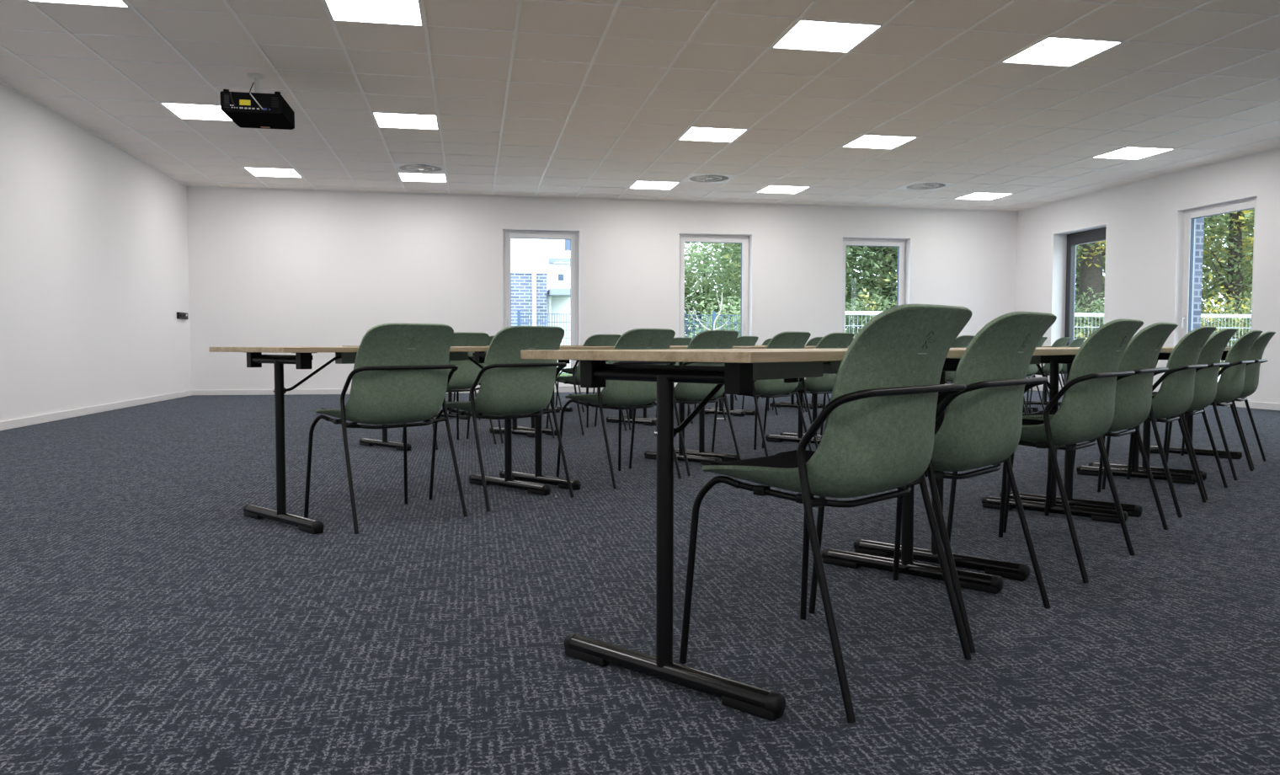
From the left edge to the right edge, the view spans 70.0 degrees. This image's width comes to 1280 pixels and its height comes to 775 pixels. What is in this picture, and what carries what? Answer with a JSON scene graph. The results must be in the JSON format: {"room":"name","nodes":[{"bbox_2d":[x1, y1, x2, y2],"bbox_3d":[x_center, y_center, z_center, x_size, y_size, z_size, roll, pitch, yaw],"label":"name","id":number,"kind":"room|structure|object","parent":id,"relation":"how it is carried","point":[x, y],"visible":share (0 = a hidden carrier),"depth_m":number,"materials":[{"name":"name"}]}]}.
{"room":"lecture hall","nodes":[
{"label":"lecture hall","id":0,"kind":"room"},
{"bbox_2d":[0,82,191,421],"bbox_3d":[-5.065,-1.141,5.209,0.240,3.443,15.579,0,3,-10],"label":"wall","id":1,"kind":"structure","parent":0,"point":[94,258],"depth_m":9.32,"materials":[{"name":"paint"}]},
{"bbox_2d":[0,389,191,430],"bbox_3d":[-4.969,0.432,5.455,0.014,0.077,15.278,0,3,-10],"label":"baseboard","id":2,"kind":"structure","parent":1,"relation":"attached to","point":[7,424],"depth_m":9.33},
{"bbox_2d":[176,311,188,319],"bbox_3d":[-6.275,-0.983,12.537,0.036,0.090,0.400,0,3,-10],"label":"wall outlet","id":3,"kind":"object","parent":1,"relation":"attached to","point":[179,315],"visible":1,"depth_m":12.47,"materials":[{"name":"black plastic"}]},
{"bbox_2d":[0,0,1279,207],"bbox_3d":[1.319,-2.521,6.558,12.826,0.007,14.388,0,3,-10],"label":"trim","id":4,"kind":"structure","parent":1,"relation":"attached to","point":[7,0],"depth_m":8.32,"materials":[{"name":"white metal"}]},
{"bbox_2d":[186,186,1017,394],"bbox_3d":[-0.046,-1.563,14.246,13.516,3.443,0.390,0,3,-10],"label":"wall","id":5,"kind":"structure","parent":0,"point":[268,267],"depth_m":13.59,"materials":[{"name":"paint"}]},
{"bbox_2d":[192,387,602,394],"bbox_3d":[-0.056,0.027,14.114,12.794,0.077,0.014,0,3,-10],"label":"baseboard","id":6,"kind":"structure","parent":5,"relation":"attached to","point":[249,392],"depth_m":13.19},
{"bbox_2d":[502,229,578,387],"bbox_3d":[-1.509,-1.190,13.943,1.149,2.383,0.290,0,3,-10],"label":"window","id":7,"kind":"structure","parent":5,"relation":"in","point":[573,237],"depth_m":13.93,"materials":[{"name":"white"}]},
{"bbox_2d":[0,80,1279,211],"bbox_3d":[1.333,-2.516,6.479,12.826,0.007,15.280,0,3,-10],"label":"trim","id":8,"kind":"structure","parent":5,"relation":"attached to","point":[1,82],"depth_m":12.98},
{"bbox_2d":[679,234,748,337],"bbox_3d":[1.158,-1.210,14.434,1.164,2.383,0.290,0,3,-10],"label":"window","id":9,"kind":"structure","parent":5,"relation":"in","point":[744,240],"depth_m":14.43,"materials":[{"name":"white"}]},
{"bbox_2d":[842,238,906,332],"bbox_3d":[3.789,-1.229,14.920,1.157,2.383,0.290,0,3,-10],"label":"window","id":10,"kind":"structure","parent":5,"relation":"in","point":[900,243],"depth_m":14.92,"materials":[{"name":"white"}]},
{"bbox_2d":[0,389,1279,774],"bbox_3d":[1.370,0.481,6.680,13.526,0.120,15.980,0,3,-10],"label":"floor","id":11,"kind":"structure","parent":0,"point":[150,624],"depth_m":2.50,"materials":[{"name":"carpet"}]},
{"bbox_2d":[209,346,550,533],"bbox_3d":[-1.091,0.178,4.120,0.615,0.721,1.397,2,4,41],"label":"folding table","id":12,"kind":"object","parent":11,"relation":"on","point":[302,359],"visible":0.58,"depth_m":3.71,"materials":[{"name":"black metal"}]},
{"bbox_2d":[304,323,468,533],"bbox_3d":[-1.064,0.145,3.840,0.520,0.819,0.521,3,4,44],"label":"chair","id":13,"kind":"object","parent":11,"relation":"on","point":[399,376],"visible":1,"depth_m":3.67,"materials":[{"name":"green fabric"}]},
{"bbox_2d":[341,345,534,451],"bbox_3d":[-1.435,0.047,6.857,0.615,0.721,1.397,2,4,41],"label":"folding table","id":14,"kind":"object","parent":11,"relation":"on","point":[363,441],"visible":0.18,"depth_m":6.55,"materials":[{"name":"black metal"}]},
{"bbox_2d":[401,331,496,449],"bbox_3d":[-1.381,0.012,6.646,0.520,0.819,0.521,3,4,44],"label":"chair","id":15,"kind":"object","parent":11,"relation":"on","point":[464,377],"visible":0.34,"depth_m":6.52,"materials":[{"name":"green fabric"}]},
{"bbox_2d":[452,335,520,420],"bbox_3d":[-1.527,-0.107,9.153,0.520,0.819,0.521,3,4,43],"label":"chair","id":16,"kind":"object","parent":11,"relation":"on","point":[493,336],"visible":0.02,"depth_m":8.89,"materials":[{"name":"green fabric"}]},
{"bbox_2d":[433,392,559,419],"bbox_3d":[-1.514,-0.076,9.465,0.615,0.721,1.397,2,4,41],"label":"folding table","id":17,"kind":"object","parent":11,"relation":"on","point":[450,394],"visible":0.11,"depth_m":9.05,"materials":[{"name":"black metal"}]},
{"bbox_2d":[428,325,574,511],"bbox_3d":[-0.645,0.123,4.319,0.520,0.819,0.521,3,4,42],"label":"chair","id":18,"kind":"object","parent":11,"relation":"on","point":[511,385],"visible":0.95,"depth_m":4.14,"materials":[{"name":"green fabric"}]},
{"bbox_2d":[466,382,554,442],"bbox_3d":[-0.992,-0.008,7.076,0.520,0.819,0.521,3,4,44],"label":"chair","id":19,"kind":"object","parent":11,"relation":"on","point":[547,408],"visible":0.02,"depth_m":7.08,"materials":[{"name":"black fabric"}]},
{"bbox_2d":[525,381,562,414],"bbox_3d":[-1.138,-0.127,9.583,0.520,0.819,0.521,3,4,43],"label":"chair","id":20,"kind":"object","parent":11,"relation":"on","point":[555,381],"visible":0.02,"depth_m":9.66,"materials":[{"name":"black fabric"}]},
{"bbox_2d":[555,360,615,411],"bbox_3d":[-0.591,-0.156,10.194,0.520,0.819,0.521,3,4,42],"label":"chair","id":21,"kind":"object","parent":11,"relation":"on","point":[563,370],"visible":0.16,"depth_m":10.12,"materials":[{"name":"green fabric"}]},
{"bbox_2d":[545,334,626,435],"bbox_3d":[-0.439,-0.037,7.694,0.520,0.819,0.521,3,4,42],"label":"chair","id":22,"kind":"object","parent":11,"relation":"on","point":[595,339],"visible":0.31,"depth_m":7.50,"materials":[{"name":"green fabric"}]},
{"bbox_2d":[517,345,655,435],"bbox_3d":[-0.510,-0.002,7.923,0.615,0.721,1.397,2,4,41],"label":"folding table","id":23,"kind":"object","parent":11,"relation":"on","point":[613,419],"visible":0.23,"depth_m":8.26,"materials":[{"name":"black metal"}]},
{"bbox_2d":[549,389,641,411],"bbox_3d":[-0.596,-0.125,10.521,0.615,0.721,1.397,2,4,41],"label":"folding table","id":24,"kind":"object","parent":11,"relation":"on","point":[568,408],"visible":0.06,"depth_m":9.99,"materials":[{"name":"black metal"}]},
{"bbox_2d":[499,346,721,490],"bbox_3d":[-0.162,0.128,5.190,0.615,0.721,1.397,2,4,41],"label":"folding table","id":25,"kind":"object","parent":11,"relation":"on","point":[537,477],"visible":0.3,"depth_m":4.79,"materials":[{"name":"black metal"}]},
{"bbox_2d":[594,390,633,430],"bbox_3d":[-0.050,-0.057,8.124,0.520,0.819,0.521,3,4,44],"label":"chair","id":26,"kind":"object","parent":11,"relation":"on","point":[596,408],"visible":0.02,"depth_m":8.12,"materials":[{"name":"black metal"}]},
{"bbox_2d":[555,328,681,489],"bbox_3d":[-0.102,0.094,4.949,0.520,0.819,0.521,3,4,43],"label":"chair","id":27,"kind":"object","parent":11,"relation":"on","point":[619,394],"visible":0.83,"depth_m":4.77,"materials":[{"name":"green fabric"}]},
{"bbox_2d":[667,337,693,401],"bbox_3d":[0.344,-0.204,11.234,0.520,0.819,0.521,3,4,43],"label":"chair","id":28,"kind":"object","parent":11,"relation":"on","point":[676,341],"visible":0.09,"depth_m":11.05,"materials":[{"name":"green fabric"}]},
{"bbox_2d":[621,345,745,422],"bbox_3d":[0.416,-0.051,8.988,0.615,0.721,1.397,2,4,41],"label":"folding table","id":29,"kind":"object","parent":11,"relation":"on","point":[644,410],"visible":0.09,"depth_m":9.34,"materials":[{"name":"black metal"}]},
{"bbox_2d":[628,330,741,475],"bbox_3d":[0.288,0.073,5.405,0.520,0.819,0.521,2,4,41],"label":"chair","id":30,"kind":"object","parent":11,"relation":"on","point":[684,392],"visible":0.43,"depth_m":5.21,"materials":[{"name":"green fabric"}]},
{"bbox_2d":[656,396,725,423],"bbox_3d":[0.503,-0.085,8.743,0.520,0.819,0.521,3,4,42],"label":"chair","id":31,"kind":"object","parent":11,"relation":"on","point":[721,402],"visible":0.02,"depth_m":8.81,"materials":[{"name":"black fabric"}]},
{"bbox_2d":[693,336,760,420],"bbox_3d":[0.893,-0.105,9.173,0.520,0.819,0.521,2,4,41],"label":"chair","id":32,"kind":"object","parent":11,"relation":"on","point":[741,340],"visible":0.07,"depth_m":8.97,"materials":[{"name":"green fabric"}]},
{"bbox_2d":[674,346,821,461],"bbox_3d":[0.767,0.079,6.260,0.615,0.721,1.397,2,4,41],"label":"folding table","id":33,"kind":"object","parent":11,"relation":"on","point":[724,456],"visible":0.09,"depth_m":5.86,"materials":[{"name":"black metal"}]},
{"bbox_2d":[734,338,782,398],"bbox_3d":[1.669,-0.272,12.706,0.520,0.819,0.521,2,4,41],"label":"chair","id":34,"kind":"object","parent":11,"relation":"on","point":[765,342],"visible":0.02,"depth_m":12.43,"materials":[{"name":"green fabric"}]},
{"bbox_2d":[708,345,812,415],"bbox_3d":[1.341,-0.101,10.054,0.615,0.721,1.397,2,4,41],"label":"folding table","id":35,"kind":"object","parent":11,"relation":"on","point":[792,404],"visible":0.18,"depth_m":9.82,"materials":[{"name":"black metal"}]},
{"bbox_2d":[711,330,811,456],"bbox_3d":[0.825,0.044,6.024,0.520,0.819,0.521,3,4,43],"label":"chair","id":36,"kind":"object","parent":11,"relation":"on","point":[790,339],"visible":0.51,"depth_m":5.84,"materials":[{"name":"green fabric"}]},
{"bbox_2d":[520,348,1003,720],"bbox_3d":[0.423,0.262,2.378,0.615,0.721,1.397,2,4,41],"label":"folding table","id":37,"kind":"object","parent":11,"relation":"on","point":[742,366],"visible":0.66,"depth_m":1.96,"materials":[{"name":"brown wood"}]},
{"bbox_2d":[741,394,804,415],"bbox_3d":[1.445,-0.134,9.791,0.520,0.819,0.521,3,4,43],"label":"chair","id":38,"kind":"object","parent":11,"relation":"on","point":[743,395],"visible":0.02,"depth_m":9.79,"materials":[{"name":"black fabric"}]},
{"bbox_2d":[772,336,830,411],"bbox_3d":[1.834,-0.154,10.220,0.520,0.819,0.521,3,4,44],"label":"chair","id":39,"kind":"object","parent":11,"relation":"on","point":[814,341],"visible":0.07,"depth_m":9.96,"materials":[{"name":"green fabric"}]},
{"bbox_2d":[779,398,830,408],"bbox_3d":[2.266,-0.150,11.119,0.615,0.721,1.397,2,4,41],"label":"folding table","id":40,"kind":"object","parent":11,"relation":"on","point":[819,405],"visible":0.04,"depth_m":10.62,"materials":[{"name":"black metal"}]},
{"bbox_2d":[761,332,854,449],"bbox_3d":[1.218,0.023,6.476,0.520,0.819,0.521,2,4,41],"label":"chair","id":41,"kind":"object","parent":11,"relation":"on","point":[818,385],"visible":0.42,"depth_m":6.28,"materials":[{"name":"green fabric"}]},
{"bbox_2d":[779,346,848,438],"bbox_3d":[1.696,0.029,7.330,0.615,0.721,1.397,2,4,41],"label":"folding table","id":42,"kind":"object","parent":11,"relation":"on","point":[814,396],"visible":0.08,"depth_m":6.91,"materials":[{"name":"black metal"}]},
{"bbox_2d":[820,390,826,435],"bbox_3d":[1.755,-0.005,7.094,0.520,0.819,0.521,3,4,43],"label":"chair","id":43,"kind":"object","parent":11,"relation":"on","point":[824,394],"visible":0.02,"depth_m":7.09,"materials":[{"name":"black fabric"}]},
{"bbox_2d":[678,304,972,722],"bbox_3d":[0.447,0.230,2.086,0.520,0.819,0.521,3,4,45],"label":"chair","id":44,"kind":"object","parent":11,"relation":"on","point":[878,434],"visible":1,"depth_m":1.89,"materials":[{"name":"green fabric"}]},
{"bbox_2d":[808,311,1056,652],"bbox_3d":[0.819,0.211,2.492,0.520,0.819,0.521,3,4,43],"label":"chair","id":45,"kind":"object","parent":11,"relation":"on","point":[981,425],"visible":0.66,"depth_m":2.28,"materials":[{"name":"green fabric"}]},
{"bbox_2d":[944,335,974,410],"bbox_3d":[2.684,-0.055,8.165,0.520,0.819,0.521,2,4,40],"label":"chair","id":46,"kind":"object","parent":11,"relation":"on","point":[962,341],"visible":0.19,"depth_m":7.95,"materials":[{"name":"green fabric"}]},
{"bbox_2d":[944,408,1032,413],"bbox_3d":[3.554,-0.070,9.470,0.615,0.721,1.397,2,4,41],"label":"folding table","id":47,"kind":"object","parent":11,"relation":"on","point":[1030,410],"visible":0.04,"depth_m":9.80,"materials":[{"name":"black metal"}]},
{"bbox_2d":[853,347,1127,581],"bbox_3d":[1.357,0.213,3.436,0.615,0.721,1.397,2,4,41],"label":"folding table","id":48,"kind":"object","parent":11,"relation":"on","point":[1053,356],"visible":0.45,"depth_m":3.17,"materials":[{"name":"black metal"}]},
{"bbox_2d":[1023,336,1047,413],"bbox_3d":[4.005,-0.126,9.685,0.520,0.819,0.521,3,4,42],"label":"chair","id":49,"kind":"object","parent":11,"relation":"on","point":[1032,369],"visible":0.26,"depth_m":9.54,"materials":[{"name":"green fabric"}]},
{"bbox_2d":[944,319,1143,582],"bbox_3d":[1.402,0.182,3.131,0.520,0.819,0.521,3,4,43],"label":"chair","id":50,"kind":"object","parent":11,"relation":"on","point":[1085,412],"visible":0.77,"depth_m":2.92,"materials":[{"name":"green fabric"}]},
{"bbox_2d":[1022,345,1068,411],"bbox_3d":[4.484,-0.120,10.540,0.615,0.721,1.397,2,4,41],"label":"folding table","id":51,"kind":"object","parent":11,"relation":"on","point":[1045,402],"visible":0.07,"depth_m":11.04,"materials":[{"name":"black metal"}]},
{"bbox_2d":[1026,336,1071,406],"bbox_3d":[4.542,-0.154,10.304,0.520,0.819,0.521,3,4,42],"label":"chair","id":52,"kind":"object","parent":11,"relation":"on","point":[1062,342],"visible":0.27,"depth_m":10.09,"materials":[{"name":"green fabric"}]},
{"bbox_2d":[1029,337,1086,406],"bbox_3d":[4.935,-0.175,10.756,0.520,0.819,0.521,2,4,40],"label":"chair","id":53,"kind":"object","parent":11,"relation":"on","point":[1078,342],"visible":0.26,"depth_m":10.54,"materials":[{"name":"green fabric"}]},
{"bbox_2d":[1002,322,1178,550],"bbox_3d":[1.776,0.161,3.574,0.520,0.819,0.521,3,4,42],"label":"chair","id":54,"kind":"object","parent":11,"relation":"on","point":[1133,393],"visible":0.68,"depth_m":3.38,"materials":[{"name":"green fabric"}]},
{"bbox_2d":[999,346,1196,517],"bbox_3d":[2.291,0.164,4.494,0.615,0.721,1.397,2,4,41],"label":"folding table","id":55,"kind":"object","parent":11,"relation":"on","point":[1136,510],"visible":0.2,"depth_m":4.18,"materials":[{"name":"black metal"}]},
{"bbox_2d":[1073,325,1216,517],"bbox_3d":[2.320,0.132,4.200,0.520,0.819,0.521,3,4,42],"label":"chair","id":56,"kind":"object","parent":11,"relation":"on","point":[1174,397],"visible":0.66,"depth_m":3.98,"materials":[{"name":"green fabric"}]},
{"bbox_2d":[1088,346,1242,479],"bbox_3d":[3.225,0.115,5.552,0.615,0.721,1.397,2,4,41],"label":"folding table","id":57,"kind":"object","parent":11,"relation":"on","point":[1149,449],"visible":0.16,"depth_m":5.32,"materials":[{"name":"black metal"}]},
{"bbox_2d":[1101,327,1237,500],"bbox_3d":[2.706,0.112,4.646,0.520,0.819,0.521,2,4,42],"label":"chair","id":58,"kind":"object","parent":11,"relation":"on","point":[1206,379],"visible":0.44,"depth_m":4.44,"materials":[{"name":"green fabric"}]},
{"bbox_2d":[1152,330,1262,479],"bbox_3d":[3.257,0.083,5.272,0.520,0.819,0.521,3,4,42],"label":"chair","id":59,"kind":"object","parent":11,"relation":"on","point":[1231,381],"visible":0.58,"depth_m":5.05,"materials":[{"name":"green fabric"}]},
{"bbox_2d":[1165,330,1275,469],"bbox_3d":[3.638,0.062,5.710,0.520,0.819,0.521,2,4,41],"label":"chair","id":60,"kind":"object","parent":11,"relation":"on","point":[1252,370],"visible":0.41,"depth_m":5.51,"materials":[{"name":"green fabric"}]},
{"bbox_2d":[0,0,1279,210],"bbox_3d":[1.334,-2.641,6.473,12.826,0.248,15.280,0,3,-10],"label":"ceiling","id":61,"kind":"structure","parent":0,"point":[1038,17],"depth_m":7.99,"materials":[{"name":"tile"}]},
{"bbox_2d":[27,0,129,7],"bbox_3d":[-3.589,-2.490,5.652,0.601,0.026,0.601,0,3,-10],"label":"recessed light","id":62,"kind":"object","parent":61,"relation":"in","point":[120,3],"visible":0.94,"depth_m":5.91,"materials":[{"name":"white"}]},
{"bbox_2d":[160,101,232,121],"bbox_3d":[-4.156,-2.636,8.722,0.601,0.026,0.601,0,3,-10],"label":"recessed light","id":63,"kind":"object","parent":61,"relation":"in","point":[192,111],"visible":0.55,"depth_m":8.70,"materials":[{"name":"white"}]},
{"bbox_2d":[219,73,294,129],"bbox_3d":[-3.083,-2.360,7.403,0.450,0.410,0.632,0,3,-10],"label":"projector","id":64,"kind":"object","parent":61,"relation":"attached to","point":[256,109],"visible":1,"depth_m":7.16,"materials":[{"name":"black plastic"}]},
{"bbox_2d":[224,94,277,107],"bbox_3d":[-3.030,-2.225,7.121,0.400,0.103,0.004,0,3,-10],"label":"panel","id":65,"kind":"object","parent":64,"relation":"attached to","point":[230,100],"depth_m":7.12,"materials":[{"name":"black plastic"}]},
{"bbox_2d":[243,166,302,177],"bbox_3d":[-4.724,-2.782,11.791,0.601,0.026,0.601,0,3,-10],"label":"recessed light","id":66,"kind":"object","parent":61,"relation":"in","point":[264,172],"visible":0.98,"depth_m":11.77,"materials":[{"name":"white"}]},
{"bbox_2d":[324,0,423,26],"bbox_3d":[-1.745,-2.503,5.992,0.601,0.026,0.601,0,3,-10],"label":"recessed light","id":67,"kind":"object","parent":61,"relation":"in","point":[390,12],"visible":0.98,"depth_m":6.07,"materials":[{"name":"white"}]},
{"bbox_2d":[372,112,438,129],"bbox_3d":[-2.312,-2.650,9.062,0.601,0.026,0.601,0,3,-10],"label":"recessed light","id":68,"kind":"object","parent":61,"relation":"in","point":[383,120],"visible":0.98,"depth_m":9.05,"materials":[{"name":"white"}]},
{"bbox_2d":[394,163,445,173],"bbox_3d":[-2.766,-2.785,11.516,0.601,0.060,0.601,0,3,-10],"label":"ceiling vent","id":69,"kind":"object","parent":61,"relation":"in","point":[407,168],"visible":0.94,"depth_m":11.52,"materials":[{"name":"grey"}]},
{"bbox_2d":[398,172,447,182],"bbox_3d":[-2.880,-2.796,12.131,0.601,0.026,0.601,0,3,-10],"label":"recessed light","id":70,"kind":"object","parent":61,"relation":"in","point":[403,176],"visible":0.97,"depth_m":12.11,"materials":[{"name":"white"}]},
{"bbox_2d":[629,180,679,189],"bbox_3d":[0.193,-2.819,12.698,0.601,0.026,0.601,0,3,-10],"label":"recessed light","id":71,"kind":"object","parent":61,"relation":"in","point":[637,184],"visible":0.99,"depth_m":12.67,"materials":[{"name":"white"}]},
{"bbox_2d":[682,173,736,183],"bbox_3d":[0.921,-2.812,12.197,0.601,0.060,0.601,0,3,-10],"label":"ceiling vent","id":72,"kind":"object","parent":61,"relation":"in","point":[694,177],"visible":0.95,"depth_m":12.20,"materials":[{"name":"grey"}]},
{"bbox_2d":[678,126,747,142],"bbox_3d":[0.761,-2.673,9.628,0.601,0.026,0.601,0,3,-10],"label":"recessed light","id":73,"kind":"object","parent":61,"relation":"in","point":[704,134],"visible":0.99,"depth_m":9.61,"materials":[{"name":"white"}]},
{"bbox_2d":[756,185,810,193],"bbox_3d":[2.037,-2.833,13.038,0.601,0.026,0.601,0,3,-10],"label":"recessed light","id":74,"kind":"object","parent":61,"relation":"in","point":[770,189],"visible":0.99,"depth_m":13.00,"materials":[{"name":"white"}]},
{"bbox_2d":[771,19,882,53],"bbox_3d":[1.328,-2.526,6.559,0.601,0.026,0.601,0,3,-10],"label":"recessed light","id":75,"kind":"object","parent":61,"relation":"in","point":[806,34],"visible":0.96,"depth_m":6.54,"materials":[{"name":"white"}]},
{"bbox_2d":[842,134,917,149],"bbox_3d":[2.604,-2.686,9.969,0.601,0.026,0.601,0,3,-10],"label":"recessed light","id":76,"kind":"object","parent":61,"relation":"in","point":[879,141],"visible":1,"depth_m":9.96,"materials":[{"name":"white"}]},
{"bbox_2d":[896,181,954,190],"bbox_3d":[3.994,-2.835,12.763,0.601,0.060,0.601,0,3,-10],"label":"ceiling vent","id":77,"kind":"object","parent":61,"relation":"in","point":[917,185],"visible":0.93,"depth_m":12.78,"materials":[{"name":"grey"}]},
{"bbox_2d":[955,192,1012,200],"bbox_3d":[5.110,-2.856,13.605,0.601,0.026,0.601,0,3,-10],"label":"recessed light","id":78,"kind":"object","parent":61,"relation":"in","point":[977,195],"visible":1,"depth_m":13.57,"materials":[{"name":"white"}]},
{"bbox_2d":[1001,36,1123,66],"bbox_3d":[3.172,-2.540,6.899,0.601,0.026,0.601,0,3,-10],"label":"recessed light","id":79,"kind":"object","parent":61,"relation":"in","point":[1052,50],"visible":1,"depth_m":6.89,"materials":[{"name":"white"}]},
{"bbox_2d":[1093,146,1174,159],"bbox_3d":[5.678,-2.709,10.535,0.601,0.026,0.601,0,3,-10],"label":"recessed light","id":80,"kind":"object","parent":61,"relation":"in","point":[1128,152],"visible":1,"depth_m":10.51,"materials":[{"name":"white"}]},
{"bbox_2d":[1015,147,1279,403],"bbox_3d":[7.857,-1.237,7.593,0.390,3.443,15.579,0,3,-10],"label":"wall","id":81,"kind":"structure","parent":0,"point":[1144,221],"depth_m":12.08,"materials":[{"name":"paint"}]},
{"bbox_2d":[1058,227,1106,387],"bbox_3d":[6.717,-1.168,13.708,0.365,2.383,1.196,0,3,-10],"label":"door","id":82,"kind":"structure","parent":81,"relation":"in","point":[1096,235],"depth_m":14.17,"materials":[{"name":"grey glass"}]},
{"bbox_2d":[1029,385,1279,410],"bbox_3d":[7.628,0.338,7.779,0.014,0.077,15.278,0,3,-10],"label":"baseboard","id":83,"kind":"structure","parent":81,"relation":"attached to","point":[1270,406],"depth_m":10.55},
{"bbox_2d":[1180,197,1256,400],"bbox_3d":[7.114,-1.049,11.201,0.235,2.383,1.196,0,3,-10],"label":"window","id":84,"kind":"structure","parent":81,"relation":"in","point":[1191,216],"depth_m":11.65,"materials":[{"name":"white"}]},
{"label":"outside","id":85,"kind":"structure","parent":0,"visible":0},
{"bbox_2d":[557,373,570,376],"bbox_3d":[5.295,-0.335,26.414,100.000,0.250,90.000,0,3,-10],"label":"lawn","id":86,"kind":"structure","parent":85,"point":[562,374],"depth_m":23.64,"materials":[{"name":"green plant"}]},
{"bbox_2d":[510,238,570,373],"bbox_3d":[-7.632,-4.745,26.716,12.750,8.500,8.300,0,3,-10],"label":"building","id":87,"kind":"structure","parent":86,"relation":"on","point":[540,269],"depth_m":23.80,"materials":[{"name":"brick"}]},
{"bbox_2d":[558,273,563,280],"bbox_3d":[-2.127,-2.966,24.591,0.140,0.160,0.040,0,3,-10],"label":"wall vent","id":88,"kind":"object","parent":87,"relation":"attached to","point":[560,275],"depth_m":24.57,"materials":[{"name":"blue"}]},
{"bbox_2d":[517,309,740,376],"bbox_3d":[0.589,-0.904,19.816,6.440,1.500,0.040,0,3,-10],"label":"mesh fence","id":89,"kind":"object","parent":86,"relation":"on","point":[519,313],"visible":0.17,"depth_m":19.45,"materials":[{"name":"blue"}]},
{"bbox_2d":[687,292,729,330],"bbox_3d":[1.439,-1.029,18.788,1.006,1.951,0.127,0,3,-10],"label":"bare sapling","id":90,"kind":"object","parent":86,"relation":"on","point":[722,292],"visible":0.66,"depth_m":18.74,"materials":[{"name":"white plant"}]},
{"bbox_2d":[684,242,741,337],"bbox_3d":[2.195,-3.073,31.829,7.514,4.844,8.075,-1,3,-16],"label":"tree","id":91,"kind":"object","parent":86,"relation":"on","point":[706,287],"visible":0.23,"depth_m":30.84,"materials":[{"name":"green plant"}]},
{"bbox_2d":[684,295,741,338],"bbox_3d":[2.759,-1.373,22.626,4.147,2.277,3.771,2,3,35],"label":"bush","id":92,"kind":"object","parent":86,"relation":"on","point":[722,312],"visible":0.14,"depth_m":22.35,"materials":[{"name":"green plant"}]},
{"bbox_2d":[684,242,741,327],"bbox_3d":[4.691,-5.741,39.334,7.945,9.505,7.791,-1,3,-22],"label":"tree","id":93,"kind":"object","parent":86,"relation":"on","point":[689,243],"visible":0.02,"depth_m":38.42,"materials":[{"name":"green plant"}]},
{"bbox_2d":[684,242,894,332],"bbox_3d":[4.264,-5.511,27.166,6.968,10.116,7.616,0,3,-2],"label":"tree","id":94,"kind":"object","parent":86,"relation":"on","point":[735,254],"visible":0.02,"depth_m":26.46,"materials":[{"name":"green plant"}]},
{"bbox_2d":[844,282,896,337],"bbox_3d":[5.986,-1.495,23.262,3.784,2.469,3.638,2,3,33],"label":"bush","id":95,"kind":"object","parent":86,"relation":"on","point":[848,317],"visible":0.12,"depth_m":23.26,"materials":[{"name":"green plant"}]},
{"bbox_2d":[845,245,897,332],"bbox_3d":[7.816,-5.822,28.025,9.262,10.707,8.443,0,3,-4],"label":"tree","id":96,"kind":"object","parent":86,"relation":"on","point":[888,256],"visible":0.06,"depth_m":26.79,"materials":[{"name":"green plant"}]},
{"bbox_2d":[844,246,1080,331],"bbox_3d":[10.088,-6.344,36.014,13.051,10.958,12.975,-1,3,-21],"label":"tree","id":97,"kind":"object","parent":86,"relation":"on","point":[848,327],"visible":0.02,"depth_m":34.61,"materials":[{"name":"green plant"}]},
{"bbox_2d":[844,310,1251,369],"bbox_3d":[14.912,-1.065,22.761,22.460,1.580,0.086,0,3,-10],"label":"rail fence","id":98,"kind":"object","parent":86,"relation":"on","point":[847,312],"visible":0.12,"depth_m":21.97,"materials":[{"name":"white"}]},
{"bbox_2d":[1074,287,1104,346],"bbox_3d":[12.193,-1.522,24.356,3.750,2.436,4.138,0,3,-10],"label":"bush","id":99,"kind":"object","parent":86,"relation":"on","point":[1098,304],"visible":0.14,"depth_m":24.23,"materials":[{"name":"green plant"}]},
{"bbox_2d":[1075,215,1219,338],"bbox_3d":[14.435,-6.087,29.481,8.664,11.075,8.190,0,3,-5],"label":"tree","id":100,"kind":"object","parent":86,"relation":"on","point":[1090,270],"visible":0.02,"depth_m":29.23,"materials":[{"name":"green plant"}]},
{"bbox_2d":[1074,216,1250,338],"bbox_3d":[18.536,-6.884,38.761,13.314,11.800,13.124,2,3,33],"label":"tree","id":101,"kind":"object","parent":86,"relation":"on","point":[1077,278],"visible":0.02,"depth_m":36.92,"materials":[{"name":"green plant"}]},
{"bbox_2d":[1104,208,1254,362],"bbox_3d":[26.261,-7.218,40.249,13.909,12.475,13.816,0,3,-8],"label":"tree","id":102,"kind":"object","parent":86,"relation":"on","point":[1252,210],"visible":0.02,"depth_m":38.48,"materials":[{"name":"green plant"}]},
{"bbox_2d":[1200,286,1251,371],"bbox_3d":[16.194,-1.577,25.256,4.069,2.471,4.606,-1,3,-18],"label":"bush","id":103,"kind":"object","parent":86,"relation":"on","point":[1224,324],"visible":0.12,"depth_m":24.61,"materials":[{"name":"green plant"}]},
{"bbox_2d":[1200,208,1254,362],"bbox_3d":[19.244,-5.833,29.645,9.753,10.565,9.106,2,3,34],"label":"tree","id":104,"kind":"object","parent":86,"relation":"on","point":[1236,260],"visible":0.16,"depth_m":29.66,"materials":[{"name":"green plant"}]},
{"bbox_2d":[1217,214,1254,306],"bbox_3d":[24.264,-5.957,30.784,9.796,10.752,10.558,0,3,-10],"label":"tree","id":105,"kind":"object","parent":86,"relation":"on","point":[1250,217],"visible":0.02,"depth_m":32.17,"materials":[{"name":"green plant"}]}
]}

